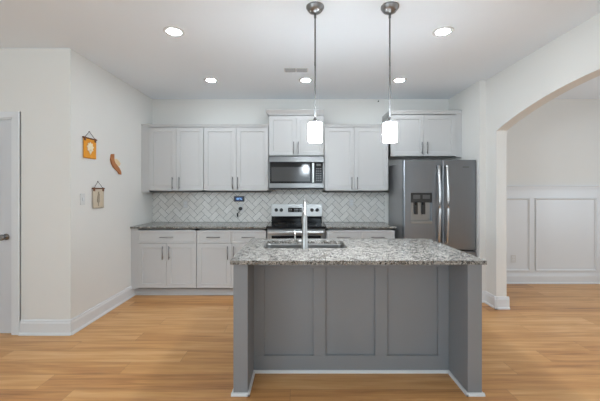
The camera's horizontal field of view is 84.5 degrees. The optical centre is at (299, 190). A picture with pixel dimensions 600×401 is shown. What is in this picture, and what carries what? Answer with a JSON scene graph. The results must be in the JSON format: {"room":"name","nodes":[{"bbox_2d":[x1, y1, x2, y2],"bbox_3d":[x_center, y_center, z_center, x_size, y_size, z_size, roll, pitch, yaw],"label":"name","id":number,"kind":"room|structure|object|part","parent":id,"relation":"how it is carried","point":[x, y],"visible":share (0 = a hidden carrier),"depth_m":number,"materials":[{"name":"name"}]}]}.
{"room":"kitchen","nodes":[
{"label":"kitchen","id":0,"kind":"room"},
{"bbox_2d":[0,48,78,318],"bbox_3d":[-3.348,0.010,3.220,2.304,2.740,0.120,0,0,0],"label":"wall","id":1,"kind":"structure","parent":0,"point":[42,84],"depth_m":3.16,"materials":[{"name":"paint"}]},
{"bbox_2d":[0,120,10,332],"bbox_3d":[-3.150,0.346,3.156,0.785,2.047,0.104,0,0,0],"label":"door","id":2,"kind":"structure","parent":1,"relation":"in","point":[5,125],"depth_m":3.17,"materials":[{"name":"paint"}]},
{"bbox_3d":[-2.822,0.445,3.138,0.061,0.061,0.067,0,0,0],"label":"knob","id":3,"kind":"part","parent":2,"relation":"part of","materials":[{"name":"silver metal"}]},
{"bbox_2d":[0,111,20,334],"bbox_3d":[-3.152,0.314,3.210,0.959,2.133,0.140,0,0,0],"label":"trim","id":4,"kind":"structure","parent":1,"relation":"attached to","point":[15,117],"depth_m":3.15,"materials":[{"name":"paint"}]},
{"bbox_2d":[19,319,71,335],"bbox_3d":[-2.427,1.308,3.147,0.490,0.145,0.026,0,0,0],"label":"baseboard","id":5,"kind":"structure","parent":1,"relation":"attached to","point":[28,327],"depth_m":3.15,"materials":[{"name":"paint"}]},
{"bbox_2d":[79,54,151,314],"bbox_3d":[-2.256,0.010,4.095,0.120,2.740,1.630,0,0,0],"label":"wall","id":6,"kind":"structure","parent":0,"point":[113,111],"depth_m":3.77,"materials":[{"name":"paint"}]},
{"bbox_2d":[80,193,84,204],"bbox_3d":[-2.189,0.088,3.329,0.014,0.115,0.072,0,0,0],"label":"light switch","id":7,"kind":"object","parent":6,"relation":"attached to","point":[82,196],"visible":1,"depth_m":3.32,"materials":[{"name":"white plastic"}]},
{"bbox_2d":[82,131,96,158],"bbox_3d":[-2.186,-0.475,3.433,0.021,0.286,0.225,0,0,0],"label":"hanging sign","id":8,"kind":"object","parent":6,"relation":"attached to","point":[89,144],"visible":1,"depth_m":3.42,"materials":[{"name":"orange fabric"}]},
{"bbox_2d":[92,181,104,207],"bbox_3d":[-2.186,0.044,3.578,0.021,0.292,0.215,0,0,0],"label":"banner","id":9,"kind":"object","parent":6,"relation":"attached to","point":[98,193],"visible":1,"depth_m":3.57,"materials":[{"name":"beige fabric"}]},
{"bbox_2d":[70,286,134,334],"bbox_3d":[-2.183,1.308,3.754,0.026,0.145,1.216,0,0,0],"label":"baseboard","id":10,"kind":"structure","parent":6,"relation":"attached to","point":[84,319],"depth_m":3.60,"materials":[{"name":"paint"}]},
{"bbox_2d":[110,154,121,174],"bbox_3d":[-2.186,-0.311,3.917,0.018,0.235,0.218,0,0,0],"label":"wall ornament","id":11,"kind":"object","parent":6,"relation":"attached to","point":[115,163],"visible":1,"depth_m":3.89,"materials":[{"name":"orange wood"}]},
{"bbox_2d":[0,0,599,98],"bbox_3d":[0.700,-1.410,0.450,10.600,0.100,9.300,0,0,0],"label":"ceiling","id":12,"kind":"structure","parent":0,"point":[247,46],"depth_m":2.99,"materials":[{"name":"paint"}]},
{"bbox_2d":[163,26,184,36],"bbox_3d":[-1.075,-1.355,2.820,0.176,0.009,0.176,0,0,0],"label":"recessed light","id":13,"kind":"object","parent":12,"relation":"in","point":[170,30],"visible":1,"depth_m":2.81,"materials":[{"name":"white plastic"}]},
{"bbox_2d":[204,78,217,82],"bbox_3d":[-1.095,-1.355,4.060,0.176,0.009,0.176,0,0,0],"label":"recessed light","id":14,"kind":"object","parent":12,"relation":"in","point":[210,80],"visible":1,"depth_m":4.06,"materials":[{"name":"white plastic"}]},
{"bbox_2d":[284,68,307,71],"bbox_3d":[-0.045,-1.355,3.720,0.268,0.009,0.116,0,0,0],"label":"ceiling vent","id":15,"kind":"object","parent":12,"relation":"in","point":[285,69],"visible":1,"depth_m":3.71,"materials":[{"name":"white plastic"}]},
{"bbox_2d":[299,78,312,82],"bbox_3d":[0.072,-1.355,4.060,0.176,0.009,0.176,0,0,0],"label":"recessed light","id":16,"kind":"object","parent":12,"relation":"in","point":[304,80],"visible":1,"depth_m":4.06,"materials":[{"name":"white plastic"}]},
{"bbox_2d":[306,1,323,142],"bbox_3d":[0.112,-0.859,2.440,0.132,1.002,0.132,0,0,0],"label":"pendant lamp","id":17,"kind":"object","parent":12,"relation":"hanging from","point":[315,8],"visible":1,"depth_m":2.42,"materials":[{"name":"white glass"}]},
{"bbox_3d":[0.112,-0.429,2.440,0.100,0.143,0.100,0,0,0],"label":"lamp shade","id":18,"kind":"part","parent":17,"relation":"part of","materials":[{"name":"white glass"}]},
{"bbox_3d":[0.112,-0.925,2.440,0.017,0.760,0.018,0,0,0],"label":"rod","id":19,"kind":"part","parent":17,"relation":"part of","materials":[{"name":"silver metal"}]},
{"bbox_2d":[381,1,398,142],"bbox_3d":[0.664,-0.859,2.440,0.132,1.002,0.132,0,0,0],"label":"pendant lamp","id":20,"kind":"object","parent":12,"relation":"hanging from","point":[388,8],"visible":1,"depth_m":2.42,"materials":[{"name":"white glass"}]},
{"bbox_3d":[0.664,-0.429,2.440,0.100,0.143,0.100,0,0,0],"label":"lamp shade","id":21,"kind":"part","parent":20,"relation":"part of","materials":[{"name":"white glass"}]},
{"bbox_3d":[0.664,-0.925,2.440,0.017,0.760,0.018,0,0,0],"label":"rod","id":22,"kind":"part","parent":20,"relation":"part of","materials":[{"name":"silver metal"}]},
{"bbox_2d":[392,78,406,82],"bbox_3d":[1.222,-1.355,4.060,0.176,0.009,0.176,0,0,0],"label":"recessed light","id":23,"kind":"object","parent":12,"relation":"in","point":[396,80],"visible":1,"depth_m":4.06,"materials":[{"name":"white plastic"}]},
{"bbox_2d":[432,26,453,36],"bbox_3d":[1.222,-1.355,2.820,0.176,0.009,0.176,0,0,0],"label":"recessed light","id":24,"kind":"object","parent":12,"relation":"in","point":[446,30],"visible":1,"depth_m":2.81,"materials":[{"name":"white plastic"}]},
{"bbox_2d":[0,284,599,400],"bbox_3d":[0.700,1.430,0.450,10.600,0.100,9.300,0,0,0],"label":"floor","id":25,"kind":"structure","parent":0,"point":[546,347],"depth_m":2.68,"materials":[{"name":"brown wood"}]},
{"bbox_2d":[131,229,197,294],"bbox_3d":[-1.769,0.937,4.576,0.852,0.886,0.666,0,0,0],"label":"base cabinet","id":26,"kind":"object","parent":25,"relation":"on","point":[163,261],"visible":0.91,"depth_m":4.29,"materials":[{"name":"paint"}]},
{"bbox_3d":[-1.918,0.976,4.289,0.364,0.580,0.020,0,0,0],"label":"door","id":27,"kind":"part","parent":26,"relation":"part of","materials":[{"name":"paint"}]},
{"bbox_3d":[-1.723,0.602,4.289,0.754,0.160,0.020,0,0,0],"label":"drawer","id":28,"kind":"part","parent":26,"relation":"part of","materials":[{"name":"paint"}]},
{"bbox_3d":[-1.539,0.976,4.289,0.387,0.580,0.020,0,0,0],"label":"door","id":29,"kind":"part","parent":26,"relation":"part of","materials":[{"name":"paint"}]},
{"bbox_2d":[130,222,269,228],"bbox_3d":[-1.316,0.479,4.585,1.758,0.026,0.647,0,0,0],"label":"countertop","id":30,"kind":"structure","parent":26,"relation":"on","point":[151,225],"depth_m":4.39,"materials":[{"name":"stone"}]},
{"bbox_2d":[197,228,266,294],"bbox_3d":[-0.889,0.937,4.576,0.906,0.886,0.666,0,0,0],"label":"base cabinet","id":31,"kind":"object","parent":25,"relation":"on","point":[216,248],"visible":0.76,"depth_m":4.29,"materials":[{"name":"paint"}]},
{"bbox_3d":[-1.117,0.602,4.289,0.442,0.160,0.020,0,0,0],"label":"drawer","id":32,"kind":"part","parent":31,"relation":"part of","materials":[{"name":"paint"}]},
{"bbox_3d":[-1.117,0.976,4.289,0.442,0.580,0.020,0,0,0],"label":"door","id":33,"kind":"part","parent":31,"relation":"part of","materials":[{"name":"paint"}]},
{"bbox_3d":[-0.666,0.976,4.289,0.452,0.580,0.020,0,0,0],"label":"door","id":34,"kind":"part","parent":31,"relation":"part of","materials":[{"name":"paint"}]},
{"bbox_3d":[-0.666,0.602,4.289,0.452,0.160,0.020,0,0,0],"label":"drawer","id":35,"kind":"part","parent":31,"relation":"part of","materials":[{"name":"paint"}]},
{"bbox_2d":[267,204,325,238],"bbox_3d":[-0.049,0.791,4.553,0.762,1.178,0.695,0,0,0],"label":"range","id":36,"kind":"object","parent":25,"relation":"on","point":[286,218],"visible":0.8,"depth_m":4.76,"materials":[{"name":"silver metal"}]},
{"bbox_2d":[267,228,324,238],"bbox_3d":[-0.049,0.917,4.550,0.760,0.865,0.690,0,0,0],"label":"oven","id":37,"kind":"object","parent":36,"relation":"in","point":[272,233],"depth_m":4.26,"materials":[{"name":"silver glass"}]},
{"bbox_2d":[267,222,325,227],"bbox_3d":[-0.049,0.473,4.561,0.762,0.023,0.598,0,0,0],"label":"cooktop","id":38,"kind":"object","parent":36,"relation":"in","point":[272,224],"depth_m":4.36,"materials":[{"name":"black glass"}]},
{"bbox_3d":[-0.049,0.289,4.866,0.742,0.175,0.068,0,0,0],"label":"control panel","id":39,"kind":"part","parent":36,"relation":"part of","materials":[{"name":"silver metal"}]},
{"bbox_2d":[231,265,484,396],"bbox_3d":[0.389,0.937,2.712,1.703,0.886,1.009,0,0,0],"label":"kitchen island","id":40,"kind":"object","parent":25,"relation":"on","point":[288,319],"visible":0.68,"depth_m":2.50,"materials":[{"name":"paint"}]},
{"bbox_3d":[-0.401,0.937,2.691,0.097,0.886,0.938,0,0,0],"label":"panel","id":41,"kind":"part","parent":40,"relation":"part of","materials":[{"name":"paint"}]},
{"bbox_3d":[0.389,0.937,2.529,1.481,0.886,0.018,0,0,0],"label":"panel","id":42,"kind":"part","parent":40,"relation":"part of","materials":[{"name":"paint"}]},
{"bbox_3d":[0.389,0.537,2.511,1.481,0.086,0.018,0,0,0],"label":"rail","id":43,"kind":"part","parent":40,"relation":"part of","materials":[{"name":"paint"}]},
{"bbox_3d":[0.389,1.306,2.511,1.481,0.108,0.018,0,0,0],"label":"rail","id":44,"kind":"part","parent":40,"relation":"part of","materials":[{"name":"paint"}]},
{"bbox_2d":[230,239,486,264],"bbox_3d":[0.389,0.479,2.692,1.709,0.026,1.005,0,0,0],"label":"island countertop","id":45,"kind":"structure","parent":40,"relation":"on","point":[356,251],"depth_m":2.44,"materials":[{"name":"stone"}]},
{"bbox_2d":[294,199,307,248],"bbox_3d":[0.009,0.266,2.720,0.112,0.400,0.222,0,0,0],"label":"faucet","id":46,"kind":"object","parent":45,"relation":"on","point":[304,241],"visible":1,"depth_m":2.62,"materials":[{"name":"silver metal"}]},
{"bbox_3d":[-0.012,0.368,2.636,0.070,0.097,0.022,0,0,0],"label":"lever","id":47,"kind":"part","parent":46,"relation":"part of","materials":[{"name":"silver metal"}]},
{"bbox_3d":[0.038,0.123,2.721,0.022,0.114,0.193,0,0,0],"label":"spout","id":48,"kind":"part","parent":46,"relation":"part of","materials":[{"name":"silver metal"}]},
{"bbox_2d":[265,244,344,247],"bbox_3d":[0.042,0.597,2.864,0.733,0.207,0.432,0,0,0],"label":"sink","id":49,"kind":"object","parent":45,"relation":"in","point":[267,245],"visible":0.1,"depth_m":3.06,"materials":[{"name":"silver metal"}]},
{"bbox_3d":[1.177,0.937,2.691,0.097,0.886,0.938,0,0,0],"label":"panel","id":50,"kind":"part","parent":40,"relation":"part of","materials":[{"name":"paint"}]},
{"bbox_2d":[325,228,394,238],"bbox_3d":[0.786,0.937,4.576,0.892,0.886,0.666,0,0,0],"label":"base cabinet","id":51,"kind":"object","parent":25,"relation":"on","point":[329,233],"visible":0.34,"depth_m":4.29,"materials":[{"name":"paint"}]},
{"bbox_3d":[0.561,0.602,4.289,0.434,0.160,0.020,0,0,0],"label":"drawer","id":52,"kind":"part","parent":51,"relation":"part of","materials":[{"name":"paint"}]},
{"bbox_2d":[323,222,396,228],"bbox_3d":[0.793,0.479,4.585,0.909,0.026,0.647,0,0,0],"label":"countertop","id":53,"kind":"structure","parent":51,"relation":"on","point":[329,225],"depth_m":4.39,"materials":[{"name":"stone"}]},
{"bbox_3d":[1.004,0.602,4.289,0.445,0.160,0.020,0,0,0],"label":"drawer","id":54,"kind":"part","parent":51,"relation":"part of","materials":[{"name":"paint"}]},
{"bbox_2d":[389,160,475,255],"bbox_3d":[1.750,0.497,4.448,0.908,1.765,0.804,0,0,0],"label":"refrigerator","id":55,"kind":"object","parent":25,"relation":"on","point":[435,200],"visible":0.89,"depth_m":4.12,"materials":[{"name":"metal"}]},
{"bbox_3d":[1.535,0.180,4.162,0.478,1.130,0.075,0,0,0],"label":"door","id":56,"kind":"part","parent":55,"relation":"part of","materials":[{"name":"metal"}]},
{"bbox_3d":[1.722,0.170,4.086,0.029,0.976,0.080,0,0,0],"label":"handle","id":57,"kind":"part","parent":55,"relation":"part of","materials":[{"name":"silver metal"}]},
{"bbox_3d":[1.825,0.170,4.086,0.029,0.976,0.080,0,0,0],"label":"handle","id":58,"kind":"part","parent":55,"relation":"part of","materials":[{"name":"silver metal"}]},
{"bbox_3d":[1.992,0.180,4.162,0.424,1.130,0.075,0,0,0],"label":"door","id":59,"kind":"part","parent":55,"relation":"part of","materials":[{"name":"metal"}]},
{"bbox_2d":[463,251,475,255],"bbox_3d":[1.750,1.041,4.131,0.908,0.558,0.138,0,0,0],"label":"freezer","id":60,"kind":"object","parent":55,"relation":"in","point":[473,253],"depth_m":4.12,"materials":[{"name":"metal"}]},
{"bbox_2d":[152,99,599,223],"bbox_3d":[1.792,0.010,4.970,8.216,2.740,0.120,0,0,0],"label":"wall","id":61,"kind":"structure","parent":0,"point":[558,142],"depth_m":4.91,"materials":[{"name":"paint"}]},
{"bbox_2d":[141,124,203,191],"bbox_3d":[-1.764,-0.446,4.716,0.862,0.941,0.386,0,0,0],"label":"upper cabinet","id":62,"kind":"object","parent":61,"relation":"attached to","point":[172,155],"visible":0.97,"depth_m":4.57,"materials":[{"name":"paint"}]},
{"bbox_3d":[-1.897,-0.439,4.569,0.373,0.867,0.020,0,0,0],"label":"door","id":63,"kind":"part","parent":62,"relation":"part of","materials":[{"name":"paint"}]},
{"bbox_3d":[-1.764,-0.899,4.734,0.862,0.034,0.351,0,0,0],"label":"crown moulding","id":64,"kind":"part","parent":62,"relation":"part of","materials":[{"name":"paint"}]},
{"bbox_3d":[-1.522,-0.439,4.569,0.372,0.867,0.020,0,0,0],"label":"door","id":65,"kind":"part","parent":62,"relation":"part of","materials":[{"name":"paint"}]},
{"bbox_2d":[204,124,270,191],"bbox_3d":[-0.883,-0.446,4.716,0.899,0.941,0.386,0,0,0],"label":"upper cabinet","id":66,"kind":"object","parent":61,"relation":"attached to","point":[236,156],"visible":0.95,"depth_m":4.57,"materials":[{"name":"paint"}]},
{"bbox_3d":[-1.105,-0.439,4.569,0.447,0.867,0.020,0,0,0],"label":"door","id":67,"kind":"part","parent":66,"relation":"part of","materials":[{"name":"paint"}]},
{"bbox_3d":[-0.883,-0.899,4.734,0.899,0.034,0.351,0,0,0],"label":"crown moulding","id":68,"kind":"part","parent":66,"relation":"part of","materials":[{"name":"paint"}]},
{"bbox_3d":[-0.658,-0.439,4.569,0.441,0.867,0.020,0,0,0],"label":"door","id":69,"kind":"part","parent":66,"relation":"part of","materials":[{"name":"paint"}]},
{"bbox_2d":[152,190,384,221],"bbox_3d":[-0.466,0.220,4.905,3.456,0.490,0.010,0,0,0],"label":"tile backsplash","id":70,"kind":"structure","parent":61,"relation":"attached to","point":[166,206],"depth_m":4.90,"materials":[{"name":"tile"}]},
{"bbox_2d":[234,196,243,201],"bbox_3d":[-0.901,0.124,4.889,0.151,0.080,0.022,0,0,0],"label":"smart display","id":71,"kind":"object","parent":70,"relation":"attached to","point":[236,198],"visible":1,"depth_m":4.88,"materials":[{"name":"glass"}]},
{"bbox_2d":[349,199,353,206],"bbox_3d":[0.765,0.180,4.895,0.072,0.115,0.008,0,0,0],"label":"wall outlet","id":72,"kind":"object","parent":70,"relation":"attached to","point":[351,201],"visible":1,"depth_m":4.89,"materials":[{"name":"white plastic"}]},
{"bbox_2d":[265,109,323,155],"bbox_3d":[-0.073,-0.795,4.716,0.814,0.644,0.386,0,0,0],"label":"upper cabinet","id":73,"kind":"object","parent":61,"relation":"attached to","point":[288,128],"visible":0.9,"depth_m":4.56,"materials":[{"name":"paint"}]},
{"bbox_3d":[-0.239,-0.758,4.569,0.377,0.549,0.020,0,0,0],"label":"door","id":74,"kind":"part","parent":73,"relation":"part of","materials":[{"name":"paint"}]},
{"bbox_3d":[-0.073,-1.081,4.718,0.814,0.072,0.383,0,0,0],"label":"crown moulding","id":75,"kind":"part","parent":73,"relation":"part of","materials":[{"name":"paint"}]},
{"bbox_2d":[269,156,323,189],"bbox_3d":[-0.050,-0.241,4.683,0.755,0.459,0.431,0,0,0],"label":"microwave","id":76,"kind":"object","parent":73,"relation":"attached to","point":[285,172],"visible":1,"depth_m":4.51,"materials":[{"name":"silver metal"}]},
{"bbox_3d":[-0.114,-0.209,4.528,0.624,0.351,0.028,0,0,0],"label":"door","id":77,"kind":"part","parent":76,"relation":"part of","materials":[{"name":"black glass"}]},
{"bbox_3d":[0.178,-0.241,4.492,0.030,0.272,0.049,0,0,0],"label":"handle","id":78,"kind":"part","parent":76,"relation":"part of","materials":[{"name":"silver metal"}]},
{"bbox_3d":[0.256,-0.209,4.528,0.115,0.351,0.028,0,0,0],"label":"control panel","id":79,"kind":"part","parent":76,"relation":"part of","materials":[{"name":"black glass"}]},
{"bbox_3d":[0.314,-0.210,4.526,0.026,0.349,0.033,0,0,0],"label":"panel frame","id":80,"kind":"part","parent":76,"relation":"part of","materials":[{"name":"metal"}]},
{"bbox_3d":[0.141,-0.758,4.569,0.377,0.549,0.020,0,0,0],"label":"door","id":81,"kind":"part","parent":73,"relation":"part of","materials":[{"name":"paint"}]},
{"bbox_2d":[323,124,387,191],"bbox_3d":[0.778,-0.446,4.716,0.888,0.941,0.386,0,0,0],"label":"upper cabinet","id":82,"kind":"object","parent":61,"relation":"attached to","point":[355,155],"visible":0.88,"depth_m":4.57,"materials":[{"name":"paint"}]},
{"bbox_3d":[0.544,-0.439,4.569,0.410,0.867,0.020,0,0,0],"label":"door","id":83,"kind":"part","parent":82,"relation":"part of","materials":[{"name":"paint"}]},
{"bbox_3d":[0.778,-0.899,4.734,0.888,0.034,0.351,0,0,0],"label":"crown moulding","id":84,"kind":"part","parent":82,"relation":"part of","materials":[{"name":"paint"}]},
{"bbox_3d":[0.985,-0.439,4.569,0.464,0.867,0.020,0,0,0],"label":"door","id":85,"kind":"part","parent":82,"relation":"part of","materials":[{"name":"paint"}]},
{"bbox_2d":[382,110,461,159],"bbox_3d":[1.718,-0.778,4.691,0.990,0.640,0.436,0,0,0],"label":"upper cabinet","id":86,"kind":"object","parent":61,"relation":"attached to","point":[421,134],"visible":0.91,"depth_m":4.52,"materials":[{"name":"paint"}]},
{"bbox_3d":[1.465,-0.751,4.519,0.450,0.563,0.020,0,0,0],"label":"door","id":87,"kind":"part","parent":86,"relation":"part of","materials":[{"name":"paint"}]},
{"bbox_3d":[1.718,-1.071,4.707,0.990,0.053,0.405,0,0,0],"label":"crown moulding","id":88,"kind":"part","parent":86,"relation":"part of","materials":[{"name":"paint"}]},
{"bbox_3d":[1.912,-0.751,4.519,0.436,0.563,0.020,0,0,0],"label":"door","id":89,"kind":"part","parent":86,"relation":"part of","materials":[{"name":"paint"}]},
{"bbox_2d":[511,255,515,261],"bbox_3d":[3.165,1.010,4.893,0.072,0.115,0.008,0,0,0],"label":"wall outlet","id":90,"kind":"object","parent":61,"relation":"attached to","point":[513,257],"visible":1,"depth_m":4.89,"materials":[{"name":"white plastic"}]},
{"bbox_2d":[507,198,529,270],"bbox_3d":[2.949,0.652,4.889,0.918,1.081,0.018,0,0,0],"label":"trim","id":91,"kind":"structure","parent":61,"relation":"attached to","point":[528,199],"depth_m":4.88,"materials":[{"name":"paint"}]},
{"bbox_2d":[507,191,599,273],"bbox_3d":[4.105,0.690,4.904,3.390,1.380,0.012,0,0,0],"label":"wainscoting","id":92,"kind":"structure","parent":61,"relation":"attached to","point":[565,228],"depth_m":4.90,"materials":[{"name":"paint"}]},
{"bbox_2d":[507,274,599,283],"bbox_3d":[4.105,1.308,4.885,3.390,0.145,0.026,0,0,0],"label":"baseboard","id":93,"kind":"structure","parent":61,"relation":"attached to","point":[511,278],"depth_m":4.88,"materials":[{"name":"paint"}]},
{"bbox_2d":[507,185,599,190],"bbox_3d":[4.105,-0.035,4.890,3.390,0.080,0.040,0,0,0],"label":"trim","id":94,"kind":"structure","parent":61,"relation":"attached to","point":[509,187],"depth_m":4.88,"materials":[{"name":"paint"}]},
{"bbox_2d":[535,198,596,270],"bbox_3d":[3.941,0.652,4.889,0.908,1.081,0.018,0,0,0],"label":"trim","id":95,"kind":"structure","parent":61,"relation":"attached to","point":[536,199],"depth_m":4.89,"materials":[{"name":"paint"}]},
{"bbox_2d":[449,80,485,290],"bbox_3d":[2.312,0.010,4.490,0.195,2.740,0.840,0,0,0],"label":"wall","id":96,"kind":"structure","parent":0,"point":[472,100],"depth_m":4.12,"materials":[{"name":"paint"}]},
{"bbox_2d":[482,291,484,302],"bbox_3d":[2.252,1.308,4.064,0.075,0.145,0.013,0,0,0],"label":"baseboard","id":97,"kind":"structure","parent":96,"relation":"attached to","point":[483,292],"depth_m":4.06,"materials":[{"name":"paint"}]},
{"bbox_2d":[484,291,509,309],"bbox_3d":[2.234,1.308,4.350,0.192,0.145,1.112,0,0,-12],"label":"baseboard","id":98,"kind":"structure","parent":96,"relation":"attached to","point":[496,302],"depth_m":3.84,"materials":[{"name":"paint"}]},
{"bbox_2d":[486,13,599,295],"bbox_3d":[2.350,0.010,0.035,0.120,2.740,8.070,0,0,0],"label":"wall","id":99,"kind":"structure","parent":0,"point":[572,59],"depth_m":3.56,"materials":[{"name":"paint"}]}
]}

